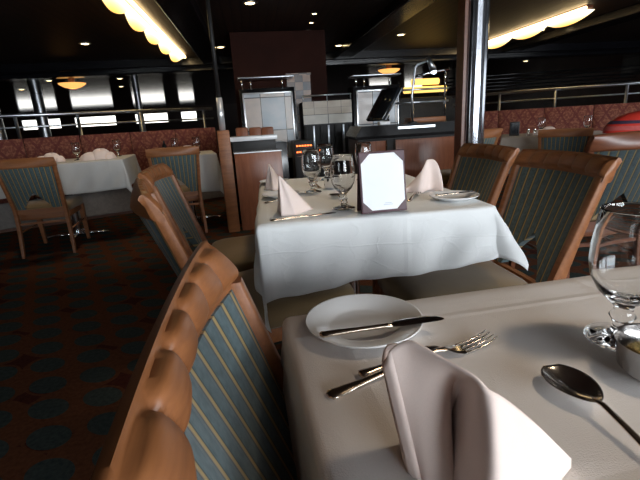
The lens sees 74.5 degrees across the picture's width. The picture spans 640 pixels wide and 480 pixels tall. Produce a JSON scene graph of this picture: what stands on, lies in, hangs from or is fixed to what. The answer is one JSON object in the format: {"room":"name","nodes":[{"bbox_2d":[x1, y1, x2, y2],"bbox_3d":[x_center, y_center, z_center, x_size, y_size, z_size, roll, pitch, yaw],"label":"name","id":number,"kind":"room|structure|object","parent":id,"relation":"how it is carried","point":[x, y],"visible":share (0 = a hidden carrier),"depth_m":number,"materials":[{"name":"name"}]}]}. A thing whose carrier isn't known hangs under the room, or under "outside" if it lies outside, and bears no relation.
{"room":"restaurant dining room","nodes":[
{"label":"restaurant dining room","id":0,"kind":"room"},
{"bbox_2d":[2,92,455,145],"bbox_3d":[-6.051,-6.735,24.519,32.000,2.500,0.120,-6,16,-8],"label":"railing","id":1,"kind":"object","parent":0,"point":[230,110],"depth_m":23.88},
{"bbox_2d":[21,118,61,130],"bbox_3d":[-15.252,-6.347,23.117,2.000,0.570,0.080,-6,16,-8],"label":"window","id":2,"kind":"structure","parent":1,"relation":"in","point":[49,118],"depth_m":23.07,"materials":[{"name":"glass"}]},
{"bbox_2d":[74,115,116,127],"bbox_3d":[-12.491,-6.619,23.495,2.200,0.570,0.080,-6,16,-8],"label":"window","id":3,"kind":"structure","parent":1,"relation":"in","point":[104,115],"depth_m":23.47,"materials":[{"name":"glass"}]},
{"bbox_2d":[134,112,168,123],"bbox_3d":[-9.533,-6.910,23.901,1.800,0.570,0.080,-6,16,-8],"label":"window","id":4,"kind":"structure","parent":1,"relation":"in","point":[160,112],"depth_m":23.88,"materials":[{"name":"glass"}]},
{"bbox_2d":[229,30,327,127],"bbox_3d":[-0.596,-2.014,6.752,1.400,2.340,0.500,-6,16,-8],"label":"wall","id":5,"kind":"structure","parent":0,"point":[267,53],"depth_m":6.29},
{"bbox_2d":[286,73,311,139],"bbox_3d":[-0.291,-1.833,6.583,0.380,1.450,0.020,-6,16,-8],"label":"tiled wall","id":6,"kind":"structure","parent":5,"relation":"attached to","point":[301,84],"depth_m":6.45,"materials":[{"name":"tile"}]},
{"bbox_2d":[0,148,622,479],"bbox_3d":[-3.706,-1.753,10.983,32.000,0.100,29.000,-6,16,-8],"label":"floor","id":7,"kind":"structure","parent":0,"point":[75,328],"depth_m":2.37,"materials":[{"name":"carpet"}]},
{"bbox_2d":[0,111,7,139],"bbox_3d":[-7.395,-2.421,9.671,0.320,2.320,0.320,-6,16,-8],"label":"column","id":8,"kind":"structure","parent":7,"relation":"on","point":[3,136],"depth_m":9.62,"materials":[{"name":"metal"}]},
{"bbox_2d":[30,94,51,137],"bbox_3d":[-8.499,-3.303,13.028,0.320,2.320,0.320,-6,16,-8],"label":"column","id":9,"kind":"structure","parent":7,"relation":"on","point":[37,100],"depth_m":12.78,"materials":[{"name":"metal"}]},
{"bbox_2d":[0,157,90,258],"bbox_3d":[-2.535,-0.333,3.905,0.480,0.878,0.704,-7,16,-14],"label":"dining chair","id":10,"kind":"object","parent":7,"relation":"on","point":[20,178],"visible":1,"depth_m":3.67,"materials":[{"name":"wood"}]},
{"bbox_2d":[47,194,109,242],"bbox_3d":[-2.603,-0.423,4.411,1.230,0.781,0.780,-7,16,-14],"label":"dining table","id":11,"kind":"object","parent":7,"relation":"on","point":[78,230],"visible":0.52,"depth_m":4.46,"materials":[{"name":"silver metal"}]},
{"bbox_2d":[0,154,140,198],"bbox_3d":[-2.613,-0.612,4.359,1.387,0.407,0.953,-7,16,-14],"label":"tablecloth","id":12,"kind":"object","parent":11,"relation":"on","point":[90,176],"visible":0.47,"depth_m":4.05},
{"bbox_2d":[39,153,65,161],"bbox_3d":[-2.699,-0.819,4.188,0.289,0.092,0.128,-9,17,-19],"label":"folded napkin","id":13,"kind":"object","parent":12,"relation":"on","point":[56,156],"visible":0.6,"depth_m":4.17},
{"bbox_2d":[71,142,80,160],"bbox_3d":[-2.454,-0.892,4.245,0.081,0.174,0.081,-6,16,-8],"label":"water goblet","id":14,"kind":"object","parent":12,"relation":"on","point":[75,147],"visible":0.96,"depth_m":4.21,"materials":[{"name":"clear glass"}]},
{"bbox_2d":[80,148,115,160],"bbox_3d":[-2.215,-0.856,4.194,0.333,0.106,0.148,-7,16,-13],"label":"folded napkin","id":15,"kind":"object","parent":12,"relation":"on","point":[101,153],"visible":1,"depth_m":4.15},
{"bbox_2d":[112,140,120,156],"bbox_3d":[-2.176,-0.985,4.517,0.081,0.174,0.081,-6,16,-8],"label":"water goblet","id":16,"kind":"object","parent":12,"relation":"on","point":[116,144],"visible":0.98,"depth_m":4.48,"materials":[{"name":"clear glass"}]},
{"bbox_2d":[0,107,213,138],"bbox_3d":[-3.735,-0.966,5.542,4.972,1.344,0.050,-13,19,-31],"label":"metal railing","id":17,"kind":"object","parent":7,"relation":"on","point":[17,127],"visible":0.53,"depth_m":5.79,"materials":[{"name":"metal"}]},
{"bbox_2d":[0,127,224,232],"bbox_3d":[-3.521,-0.711,5.163,4.927,1.035,0.715,-13,19,-31],"label":"banquette","id":18,"kind":"object","parent":7,"relation":"on","point":[115,202],"visible":0.4,"depth_m":5.47,"materials":[{"name":"red fabric"}]},
{"bbox_2d":[0,139,26,159],"bbox_3d":[-3.901,-0.902,5.107,0.608,0.595,0.181,-13,19,-31],"label":"cushion","id":19,"kind":"object","parent":18,"relation":"on","point":[10,148],"depth_m":5.12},
{"bbox_2d":[0,195,34,203],"bbox_3d":[-3.705,-0.515,4.940,0.608,0.120,0.480,-13,19,-31],"label":"seat cushion","id":20,"kind":"object","parent":18,"relation":"on","point":[2,201],"depth_m":4.78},
{"bbox_2d":[23,135,82,158],"bbox_3d":[-3.389,-1.023,5.427,0.608,0.595,0.181,-13,19,-31],"label":"cushion","id":21,"kind":"object","parent":18,"relation":"on","point":[61,145],"depth_m":5.33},
{"bbox_2d":[79,132,132,155],"bbox_3d":[-2.877,-1.144,5.747,0.608,0.595,0.181,-13,19,-31],"label":"cushion","id":22,"kind":"object","parent":18,"relation":"on","point":[88,143],"depth_m":5.66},
{"bbox_2d":[129,130,175,170],"bbox_3d":[-2.364,-1.264,6.066,0.608,0.595,0.181,-13,19,-31],"label":"cushion","id":23,"kind":"object","parent":18,"relation":"on","point":[139,142],"depth_m":5.93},
{"bbox_2d":[174,127,220,165],"bbox_3d":[-1.852,-1.385,6.386,0.608,0.595,0.181,-13,19,-31],"label":"cushion","id":24,"kind":"object","parent":18,"relation":"on","point":[207,136],"depth_m":6.34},
{"bbox_2d":[133,92,145,131],"bbox_3d":[-5.962,-3.773,14.155,0.200,2.320,0.200,-6,16,-8],"label":"column","id":25,"kind":"structure","parent":7,"relation":"on","point":[137,96],"depth_m":13.89,"materials":[{"name":"metal"}]},
{"bbox_2d":[145,146,207,232],"bbox_3d":[-1.453,-0.522,4.346,0.480,0.878,0.704,-8,16,-16],"label":"dining chair","id":26,"kind":"object","parent":7,"relation":"on","point":[184,161],"visible":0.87,"depth_m":4.04,"materials":[{"name":"teal fabric"}]},
{"bbox_2d":[90,240,297,479],"bbox_3d":[0.199,0.449,0.557,0.704,0.878,0.480,-6,16,-8],"label":"dining chair","id":27,"kind":"object","parent":7,"relation":"on","point":[203,397],"visible":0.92,"depth_m":0.42,"materials":[{"name":"brown wood"}]},
{"bbox_2d":[137,163,255,271],"bbox_3d":[-0.437,0.050,2.104,0.704,0.878,0.480,-6,16,-8],"label":"dining chair","id":28,"kind":"object","parent":7,"relation":"on","point":[240,251],"visible":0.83,"depth_m":2.05,"materials":[{"name":"wood"}]},
{"bbox_2d":[188,201,219,219],"bbox_3d":[-1.490,-0.593,4.820,0.602,0.759,0.640,-8,16,-16],"label":"dining table","id":29,"kind":"object","parent":7,"relation":"on","point":[193,207],"visible":0.15,"depth_m":4.89,"materials":[{"name":"silver metal"}]},
{"bbox_2d":[177,150,223,193],"bbox_3d":[-1.498,-0.695,4.791,0.808,0.564,0.850,-8,16,-16],"label":"tablecloth","id":30,"kind":"object","parent":29,"relation":"on","point":[210,170],"visible":0.28,"depth_m":4.51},
{"bbox_2d":[171,138,178,146],"bbox_3d":[-1.622,-1.052,4.715,0.081,0.174,0.081,-6,16,-8],"label":"water goblet","id":31,"kind":"object","parent":30,"relation":"on","point":[174,141],"visible":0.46,"depth_m":4.67,"materials":[{"name":"clear glass"}]},
{"bbox_2d":[192,137,200,152],"bbox_3d":[-1.379,-1.064,4.710,0.081,0.174,0.081,-6,16,-8],"label":"water goblet","id":32,"kind":"object","parent":30,"relation":"on","point":[196,141],"visible":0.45,"depth_m":4.67,"materials":[{"name":"clear glass"}]},
{"bbox_2d":[205,0,239,232],"bbox_3d":[-0.951,-1.222,4.023,0.115,2.340,0.160,-7,16,-13],"label":"post","id":33,"kind":"object","parent":7,"relation":"on","point":[223,136],"visible":1,"depth_m":4.06,"materials":[{"name":"brown wood"}]},
{"bbox_2d":[130,178,354,342],"bbox_3d":[-0.260,0.191,1.567,0.704,0.878,0.480,-10,17,-22],"label":"dining chair","id":34,"kind":"object","parent":7,"relation":"on","point":[144,202],"visible":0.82,"depth_m":1.39,"materials":[{"name":"brown wood"}]},
{"bbox_2d":[230,134,289,229],"bbox_3d":[-0.648,-0.669,4.605,0.615,0.928,0.795,-6,16,-10],"label":"cabinet","id":35,"kind":"object","parent":7,"relation":"on","point":[252,155],"depth_m":4.23,"materials":[{"name":"brown wood"}]},
{"bbox_2d":[230,134,276,141],"bbox_3d":[-0.702,-1.051,4.341,0.500,0.045,0.260,-6,16,-10],"label":"countertop","id":36,"kind":"structure","parent":35,"relation":"on","point":[269,136],"depth_m":4.22,"materials":[{"name":"metal"}]},
{"bbox_2d":[235,127,273,135],"bbox_3d":[-0.800,-0.944,5.456,0.481,1.010,0.094,-8,16,-15],"label":"divider","id":37,"kind":"object","parent":35,"relation":"on","point":[252,130],"visible":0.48,"depth_m":5.30,"materials":[{"name":"brown wood"}]},
{"bbox_2d":[238,75,297,178],"bbox_3d":[-0.734,-1.520,6.260,0.780,1.674,0.391,-6,16,-8],"label":"display","id":38,"kind":"object","parent":7,"relation":"on","point":[275,108],"visible":0.6,"depth_m":5.99,"materials":[{"name":"silver metal"}]},
{"bbox_2d":[238,75,293,80],"bbox_3d":[-0.779,-2.312,6.021,0.780,0.018,0.340,-6,16,-8],"label":"shelf","id":39,"kind":"object","parent":38,"relation":"attached to","point":[286,76],"depth_m":5.91,"materials":[{"name":"metal"}]},
{"bbox_2d":[291,139,313,178],"bbox_3d":[-0.221,-0.966,5.801,0.260,0.800,0.392,-6,16,-8],"label":"base cabinet","id":40,"kind":"object","parent":7,"relation":"on","point":[298,146],"visible":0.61,"depth_m":5.57,"materials":[{"name":"metal"}]},
{"bbox_2d":[299,93,351,176],"bbox_3d":[0.096,-1.499,6.515,0.720,1.400,0.595,-6,16,-8],"label":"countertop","id":41,"kind":"structure","parent":7,"relation":"on","point":[322,122],"depth_m":6.17,"materials":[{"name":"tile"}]},
{"bbox_2d":[349,280,359,293],"bbox_3d":[0.137,0.158,1.849,0.700,0.741,0.980,-5,16,-6],"label":"dining table","id":42,"kind":"object","parent":7,"relation":"on","point":[355,285],"visible":0.02,"depth_m":1.83,"materials":[{"name":"silver wood"}]},
{"bbox_2d":[254,174,528,332],"bbox_3d":[0.148,-0.035,1.796,0.844,0.361,1.175,-5,16,-6],"label":"tablecloth","id":43,"kind":"object","parent":42,"relation":"on","point":[306,255],"visible":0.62,"depth_m":1.28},
{"bbox_2d":[265,164,278,190],"bbox_3d":[-0.215,-0.286,1.888,0.085,0.113,0.103,-13,19,-31],"label":"folded napkin","id":44,"kind":"object","parent":43,"relation":"on","point":[272,180],"visible":0.93,"depth_m":1.86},
{"bbox_2d":[262,190,299,198],"bbox_3d":[-0.156,-0.179,1.673,0.150,0.016,0.150,-6,16,-8],"label":"bread plate","id":45,"kind":"object","parent":43,"relation":"on","point":[271,194],"visible":0.39,"depth_m":1.69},
{"bbox_2d":[277,176,312,215],"bbox_3d":[-0.081,-0.150,1.362,0.118,0.123,0.100,-6,16,-8],"label":"folded napkin","id":46,"kind":"object","parent":43,"relation":"on","point":[290,203],"visible":1,"depth_m":1.33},
{"bbox_2d":[270,212,335,221],"bbox_3d":[-0.050,-0.072,1.288,0.208,0.007,0.019,-8,16,-17],"label":"table knife","id":47,"kind":"object","parent":43,"relation":"on","point":[279,219],"visible":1,"depth_m":1.28,"materials":[{"name":"metal"}]},
{"bbox_2d":[301,149,321,193],"bbox_3d":[-0.034,-0.281,1.718,0.081,0.174,0.081,-6,16,-8],"label":"water goblet","id":48,"kind":"object","parent":43,"relation":"on","point":[310,158],"visible":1,"depth_m":1.68,"materials":[{"name":"clear glass"}]},
{"bbox_2d":[318,143,333,180],"bbox_3d":[0.030,-0.382,2.062,0.081,0.174,0.081,-6,16,-8],"label":"water goblet","id":49,"kind":"object","parent":43,"relation":"on","point":[326,150],"visible":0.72,"depth_m":2.02,"materials":[{"name":"clear glass"}]},
{"bbox_2d":[324,177,333,188],"bbox_3d":[0.048,-0.244,1.804,0.066,0.047,0.066,-6,16,-8],"label":"butter dish","id":50,"kind":"object","parent":43,"relation":"on","point":[327,180],"visible":0.63,"depth_m":1.78,"materials":[{"name":"ceramic"}]},
{"bbox_2d":[328,193,347,202],"bbox_3d":[0.065,-0.156,1.542,0.048,0.017,0.171,-6,16,-8],"label":"spoon","id":51,"kind":"object","parent":43,"relation":"on","point":[331,194],"visible":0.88,"depth_m":1.58,"materials":[{"name":"metal"}]},
{"bbox_2d":[330,154,354,210],"bbox_3d":[0.074,-0.188,1.365,0.081,0.174,0.081,-6,16,-8],"label":"water goblet","id":52,"kind":"object","parent":43,"relation":"on","point":[342,168],"visible":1,"depth_m":1.33,"materials":[{"name":"clear glass"}]},
{"bbox_2d":[355,142,371,179],"bbox_3d":[0.205,-0.369,1.979,0.081,0.174,0.081,-6,16,-8],"label":"water goblet","id":53,"kind":"object","parent":43,"relation":"on","point":[361,146],"visible":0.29,"depth_m":1.93,"materials":[{"name":"clear glass"}]},
{"bbox_2d":[357,149,406,213],"bbox_3d":[0.190,-0.181,1.300,0.146,0.184,0.060,-6,16,-10],"label":"menu stand","id":54,"kind":"object","parent":43,"relation":"on","point":[381,182],"visible":1,"depth_m":1.28,"materials":[{"name":"white paper"}]},
{"bbox_2d":[406,159,442,192],"bbox_3d":[0.384,-0.243,1.601,0.176,0.118,0.083,-5,16,-5],"label":"folded napkin","id":55,"kind":"object","parent":43,"relation":"on","point":[430,177],"visible":0.89,"depth_m":1.60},
{"bbox_2d":[429,190,479,201],"bbox_3d":[0.454,-0.147,1.430,0.164,0.016,0.164,-6,16,-8],"label":"bread plate","id":56,"kind":"object","parent":43,"relation":"on","point":[460,197],"visible":0.97,"depth_m":1.44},
{"bbox_2d":[435,191,474,195],"bbox_3d":[0.458,-0.159,1.427,0.151,0.007,0.019,-8,16,-14],"label":"table knife","id":57,"kind":"object","parent":56,"relation":"on","point":[463,191],"visible":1,"depth_m":1.42,"materials":[{"name":"metal"}]},
{"bbox_2d":[348,73,400,125],"bbox_3d":[0.845,-1.658,6.481,0.720,1.639,0.391,-6,16,-8],"label":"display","id":58,"kind":"object","parent":7,"relation":"on","point":[363,98],"visible":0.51,"depth_m":6.19,"materials":[{"name":"grey metal"}]},
{"bbox_2d":[348,73,400,78],"bbox_3d":[0.801,-2.433,6.247,0.720,0.018,0.340,-6,16,-8],"label":"shelf","id":59,"kind":"object","parent":58,"relation":"attached to","point":[388,75],"depth_m":6.13,"materials":[{"name":"metal"}]},
{"bbox_2d":[345,121,454,177],"bbox_3d":[1.003,-0.977,5.311,1.250,0.945,0.663,-5,16,-7],"label":"counter","id":60,"kind":"object","parent":7,"relation":"on","point":[421,142],"depth_m":4.96,"materials":[{"name":"brown wood"}]},
{"bbox_2d":[366,87,402,121],"bbox_3d":[0.782,-1.635,5.163,0.300,0.424,0.354,-12,18,-27],"label":"screen","id":61,"kind":"object","parent":60,"relation":"on","point":[384,103],"visible":0.98,"depth_m":5.10,"materials":[{"name":"glass"}]},
{"bbox_2d":[345,121,454,139],"bbox_3d":[0.980,-1.361,5.203,1.250,0.145,0.663,-5,16,-7],"label":"countertop","id":62,"kind":"structure","parent":60,"relation":"on","point":[441,127],"depth_m":4.90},
{"bbox_2d":[407,56,436,122],"bbox_3d":[1.214,-1.785,5.012,0.356,0.745,0.120,-6,16,-8],"label":"desk lamp","id":63,"kind":"object","parent":60,"relation":"on","point":[428,60],"visible":0.92,"depth_m":4.95,"materials":[{"name":"metal"}]},
{"bbox_2d":[404,116,445,122],"bbox_3d":[1.328,-1.528,5.342,0.460,0.060,0.240,-6,16,-8],"label":"wooden tray","id":64,"kind":"object","parent":60,"relation":"on","point":[433,118],"visible":0.83,"depth_m":5.24,"materials":[{"name":"brown wood"}]},
{"bbox_2d":[387,67,449,120],"bbox_3d":[1.326,-1.460,5.717,0.863,1.617,0.036,-6,16,-8],"label":"guard","id":65,"kind":"object","parent":7,"relation":"on","point":[448,68],"visible":0.54,"depth_m":5.58,"materials":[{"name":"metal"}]},
{"bbox_2d":[398,78,454,122],"bbox_3d":[2.220,-2.614,9.305,1.600,1.785,0.300,-6,16,-8],"label":"sign","id":66,"kind":"object","parent":7,"relation":"on","point":[431,109],"visible":0.37,"depth_m":9.09,"materials":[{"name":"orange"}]},
{"bbox_2d":[372,143,519,293],"bbox_3d":[0.535,-0.015,2.130,0.704,0.878,0.480,-6,16,-8],"label":"dining chair","id":67,"kind":"object","parent":7,"relation":"on","point":[483,169],"visible":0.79,"depth_m":2.06,"materials":[{"name":"teal fabric"}]},
{"bbox_2d":[440,128,502,187],"bbox_3d":[1.367,-0.652,4.210,0.480,0.878,0.704,-11,17,-25],"label":"dining chair","id":68,"kind":"object","parent":7,"relation":"on","point":[491,136],"visible":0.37,"depth_m":3.91,"materials":[{"name":"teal wood"}]},
{"bbox_2d":[454,0,490,159],"bbox_3d":[1.237,-1.200,3.443,0.227,2.360,0.203,-6,16,-8],"label":"column","id":69,"kind":"structure","parent":7,"relation":"on","point":[473,15],"depth_m":3.33,"materials":[{"name":"metal"}]},
{"bbox_2d":[377,149,621,300],"bbox_3d":[0.601,0.129,1.603,0.704,0.878,0.480,-6,16,-8],"label":"dining chair","id":70,"kind":"object","parent":7,"relation":"on","point":[552,197],"visible":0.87,"depth_m":1.51,"materials":[{"name":"brown wood"}]},
{"bbox_2d":[484,102,639,175],"bbox_3d":[4.743,-1.471,6.115,5.430,1.030,0.715,5,18,28],"label":"banquette","id":71,"kind":"object","parent":7,"relation":"on","point":[569,116],"visible":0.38,"depth_m":6.67,"materials":[{"name":"red fabric"}]},
{"bbox_2d":[484,111,498,128],"bbox_3d":[2.725,-1.921,7.324,0.671,0.590,0.181,5,18,28],"label":"cushion","id":72,"kind":"object","parent":71,"relation":"on","point":[491,117],"depth_m":7.13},
{"bbox_2d":[497,108,543,144],"bbox_3d":[3.325,-1.868,7.010,0.671,0.590,0.181,5,18,28],"label":"cushion","id":73,"kind":"object","parent":71,"relation":"on","point":[528,118],"depth_m":6.93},
{"bbox_2d":[452,81,639,110],"bbox_3d":[4.890,-1.730,6.442,5.594,1.334,0.052,5,18,28],"label":"metal railing","id":74,"kind":"object","parent":71,"relation":"on","point":[627,84],"visible":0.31,"depth_m":6.78,"materials":[{"name":"metal"}]},
{"bbox_2d":[544,105,593,128],"bbox_3d":[3.925,-1.815,6.696,0.671,0.590,0.181,5,18,28],"label":"cushion","id":75,"kind":"object","parent":71,"relation":"on","point":[569,116],"depth_m":6.62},
{"bbox_2d":[592,102,639,130],"bbox_3d":[4.524,-1.762,6.383,0.671,0.590,0.181,5,18,28],"label":"cushion","id":76,"kind":"object","parent":71,"relation":"on","point":[602,114],"depth_m":6.37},
{"bbox_2d":[538,128,593,152],"bbox_3d":[2.465,-0.730,4.334,0.456,0.834,0.668,4,18,26],"label":"dining chair","id":77,"kind":"object","parent":7,"relation":"on","point":[565,139],"visible":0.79,"depth_m":3.99,"materials":[{"name":"teal fabric"}]},
{"bbox_2d":[509,131,639,278],"bbox_3d":[1.505,-0.165,2.406,0.494,0.904,0.725,-5,16,-5],"label":"dining chair","id":78,"kind":"object","parent":7,"relation":"on","point":[625,183],"visible":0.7,"depth_m":2.03,"materials":[{"name":"brown wood"}]},
{"bbox_3d":[0.460,0.561,0.351,0.780,0.741,0.940,-6,16,-10],"label":"dining table","id":79,"kind":"object","parent":7,"relation":"on","visible":0},
{"bbox_2d":[281,275,639,479],"bbox_3d":[0.445,0.355,0.294,0.907,0.330,1.063,-6,16,-10],"label":"tablecloth","id":80,"kind":"object","parent":79,"relation":"on","point":[353,435],"visible":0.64,"depth_m":0.47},
{"bbox_2d":[305,294,422,348],"bbox_3d":[0.061,0.115,0.587,0.162,0.016,0.162,-6,16,-8],"label":"bread plate","id":81,"kind":"object","parent":80,"relation":"on","point":[352,310],"visible":0.89,"depth_m":0.60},
{"bbox_2d":[319,316,443,337],"bbox_3d":[0.081,0.111,0.550,0.167,0.007,0.019,-6,16,-9],"label":"butter knife","id":82,"kind":"object","parent":81,"relation":"on","point":[421,319],"visible":1,"depth_m":0.54,"materials":[{"name":"metal"}]},
{"bbox_2d":[358,345,439,377],"bbox_3d":[0.096,0.141,0.500,0.117,0.007,0.019,-10,17,-24],"label":"fork","id":83,"kind":"object","parent":80,"relation":"on","point":[365,372],"visible":0.45,"depth_m":0.48,"materials":[{"name":"metal"}]},
{"bbox_2d":[326,330,497,399],"bbox_3d":[0.113,0.141,0.490,0.234,0.015,0.024,-10,17,-24],"label":"fork","id":84,"kind":"object","parent":80,"relation":"on","point":[339,391],"visible":0.92,"depth_m":0.47,"materials":[{"name":"metal"}]},
{"bbox_2d":[381,340,571,479],"bbox_3d":[0.127,0.130,0.330,0.118,0.120,0.112,-14,19,-34],"label":"folded napkin","id":85,"kind":"object","parent":80,"relation":"on","point":[449,425],"visible":1,"depth_m":0.32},
{"bbox_2d":[540,364,639,445],"bbox_3d":[0.267,0.164,0.366,0.048,0.017,0.198,-6,16,-8],"label":"spoon","id":86,"kind":"object","parent":80,"relation":"on","point":[573,382],"visible":1,"depth_m":0.43,"materials":[{"name":"metal"}]},
{"bbox_2d":[540,364,603,402],"bbox_3d":[0.257,0.148,0.428,0.048,0.012,0.069,-6,16,-8],"label":"bowl","id":87,"kind":"object","parent":86,"relation":"on","point":[573,382],"depth_m":0.43,"materials":[{"name":"metal"}]},
{"bbox_2d":[583,202,639,351],"bbox_3d":[0.366,0.043,0.500,0.084,0.166,0.084,-6,16,-8],"label":"water goblet","id":88,"kind":"object","parent":80,"relation":"on","point":[614,250],"visible":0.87,"depth_m":0.48,"materials":[{"name":"clear glass"}]},
{"bbox_2d":[614,323,639,380],"bbox_3d":[0.365,0.126,0.448,0.091,0.036,0.091,-6,16,-8],"label":"butter dish","id":89,"kind":"object","parent":80,"relation":"on","point":[628,360],"visible":0.95,"depth_m":0.46,"materials":[{"name":"metal"}]},
{"bbox_2d":[626,341,639,354],"bbox_3d":[0.345,0.122,0.456,0.024,0.016,0.023,-13,18,-30],"label":"butter pat","id":90,"kind":"object","parent":89,"relation":"in","point":[634,346],"visible":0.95,"depth_m":0.45,"materials":[{"name":"food"}]},
{"bbox_3d":[2.576,-0.806,4.746,0.980,0.741,0.640,3,17,23],"label":"dining table","id":91,"kind":"object","parent":7,"relation":"on","visible":0},
{"bbox_2d":[499,131,602,156],"bbox_3d":[2.565,-1.008,4.688,1.134,0.338,0.786,3,17,23],"label":"tablecloth","id":92,"kind":"object","parent":91,"relation":"on","point":[523,141],"visible":0.28,"depth_m":4.49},
{"bbox_2d":[509,122,519,135],"bbox_3d":[2.154,-1.232,4.665,0.100,0.150,0.033,1,16,14],"label":"menu stand","id":93,"kind":"object","parent":92,"relation":"on","point":[514,128],"visible":1,"depth_m":4.65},
{"bbox_2d":[538,118,545,128],"bbox_3d":[2.505,-1.293,4.764,0.081,0.174,0.081,-6,16,-8],"label":"water goblet","id":94,"kind":"object","parent":92,"relation":"on","point":[541,121],"visible":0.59,"depth_m":4.73,"materials":[{"name":"clear glass"}]},
{"bbox_2d":[583,115,591,127],"bbox_3d":[2.824,-1.223,4.450,0.081,0.174,0.081,-6,16,-8],"label":"water goblet","id":95,"kind":"object","parent":92,"relation":"on","point":[587,121],"visible":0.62,"depth_m":4.42,"materials":[{"name":"clear glass"}]},
{"bbox_3d":[2.740,-0.438,3.373,0.640,0.761,0.602,3,17,21],"label":"dining table","id":96,"kind":"object","parent":7,"relation":"on","visible":0},
{"bbox_3d":[2.730,-0.652,3.312,0.788,0.335,0.688,3,17,21],"label":"tablecloth","id":97,"kind":"object","parent":96,"relation":"on","visible":0},
{"bbox_2d":[602,111,639,133],"bbox_3d":[2.604,-0.918,3.282,0.666,0.205,0.266,6,18,31],"label":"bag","id":98,"kind":"object","parent":97,"relation":"on","point":[626,122],"visible":0.76,"depth_m":3.30,"materials":[{"name":"fabric"}]},
{"bbox_2d":[0,0,639,63],"bbox_3d":[-2.519,-1.899,2.218,32.000,0.100,12.000,-6,16,-8],"label":"ceiling","id":99,"kind":"structure","parent":0,"point":[31,31],"depth_m":5.83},
{"bbox_2d":[103,0,185,61],"bbox_3d":[-2.240,-2.780,5.748,0.195,0.155,4.300,-6,16,-8],"label":"ceiling lamp","id":100,"kind":"object","parent":99,"relation":"attached to","point":[137,19],"visible":1,"depth_m":5.01,"materials":[{"name":"white glass"}]},
{"bbox_2d":[103,0,133,13],"bbox_3d":[-1.992,-2.304,4.114,0.150,0.099,0.860,-6,16,-8],"label":"diffuser","id":101,"kind":"object","parent":100,"relation":"attached to","point":[116,6],"depth_m":4.17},
{"bbox_2d":[125,10,151,30],"bbox_3d":[-2.127,-2.527,4.934,0.150,0.099,0.860,-6,16,-8],"label":"diffuser","id":102,"kind":"object","parent":100,"relation":"attached to","point":[135,18],"depth_m":4.82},
{"bbox_2d":[144,28,165,43],"bbox_3d":[-2.261,-2.751,5.753,0.150,0.099,0.860,-6,16,-8],"label":"diffuser","id":103,"kind":"object","parent":100,"relation":"attached to","point":[153,35],"depth_m":5.65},
{"bbox_2d":[159,41,175,53],"bbox_3d":[-2.395,-2.974,6.573,0.150,0.099,0.860,-6,16,-8],"label":"diffuser","id":104,"kind":"object","parent":100,"relation":"attached to","point":[166,47],"depth_m":6.47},
{"bbox_2d":[169,51,183,61],"bbox_3d":[-2.529,-3.197,7.392,0.150,0.099,0.860,-6,16,-8],"label":"diffuser","id":105,"kind":"object","parent":100,"relation":"attached to","point":[175,56],"depth_m":7.28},
{"bbox_2d":[242,0,257,4],"bbox_3d":[-0.780,-2.637,4.684,0.170,0.020,0.170,-6,16,-8],"label":"recessed light","id":106,"kind":"object","parent":99,"relation":"in","point":[247,2],"visible":1,"depth_m":4.65,"materials":[{"name":"white"}]},
{"bbox_2d":[154,0,639,63],"bbox_3d":[1.915,-2.219,2.857,6.560,0.140,12.000,-6,16,-8],"label":"trim","id":107,"kind":"structure","parent":99,"relation":"attached to","point":[186,16],"depth_m":6.00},
{"bbox_2d":[488,5,594,48],"bbox_3d":[3.495,-3.516,7.143,0.195,0.155,2.850,-6,16,-8],"label":"ceiling lamp","id":108,"kind":"object","parent":99,"relation":"attached to","point":[568,18],"visible":0.92,"depth_m":6.65,"materials":[{"name":"yellow glass"}]},
{"bbox_2d":[488,37,511,48],"bbox_3d":[3.370,-3.738,8.059,0.150,0.099,0.950,-6,16,-8],"label":"diffuser","id":109,"kind":"object","parent":108,"relation":"attached to","point":[496,43],"depth_m":7.93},
{"bbox_2d":[509,25,546,38],"bbox_3d":[3.519,-3.491,7.154,0.150,0.099,0.950,-6,16,-8],"label":"diffuser","id":110,"kind":"object","parent":108,"relation":"attached to","point":[527,33],"depth_m":7.08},
{"bbox_2d":[543,9,594,26],"bbox_3d":[3.667,-3.245,6.249,0.150,0.099,0.950,-6,16,-8],"label":"diffuser","id":111,"kind":"object","parent":108,"relation":"attached to","point":[569,19],"depth_m":6.18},
{"bbox_2d":[0,54,639,113],"bbox_3d":[-4.804,-5.656,16.192,32.000,0.100,16.700,-6,16,-8],"label":"window","id":112,"kind":"structure","parent":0,"point":[187,89],"depth_m":13.71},
{"bbox_2d":[57,78,85,88],"bbox_3d":[-5.110,-3.286,8.656,0.520,0.330,0.520,-6,16,-8],"label":"pendant","id":113,"kind":"object","parent":112,"relation":"hanging from","point":[71,84],"visible":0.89,"depth_m":8.57,"materials":[{"name":"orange glass"}]},
{"bbox_2d":[378,65,399,73],"bbox_3d":[1.631,-4.079,9.964,0.520,0.290,0.520,-6,16,-8],"label":"pendant","id":114,"kind":"object","parent":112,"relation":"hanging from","point":[389,69],"visible":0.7,"depth_m":9.86,"materials":[{"name":"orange glass"}]},
{"bbox_2d":[442,56,639,92],"bbox_3d":[6.630,-4.950,12.628,5.600,0.635,1.200,-2,16,6],"label":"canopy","id":115,"kind":"object","parent":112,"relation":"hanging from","point":[630,66],"visible":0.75,"depth_m":12.54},
{"bbox_2d":[485,68,639,110],"bbox_3d":[12.049,-4.511,12.812,0.100,2.500,29.000,-6,16,-8],"label":"wall","id":116,"kind":"structure","parent":0,"point":[632,98],"depth_m":18.60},
{"bbox_2d":[0,41,639,80],"bbox_3d":[-3.493,-3.403,8.249,32.000,0.270,0.580,-6,16,-8],"label":"trim","id":117,"kind":"structure","parent":116,"relation":"attached to","point":[135,67],"depth_m":8.55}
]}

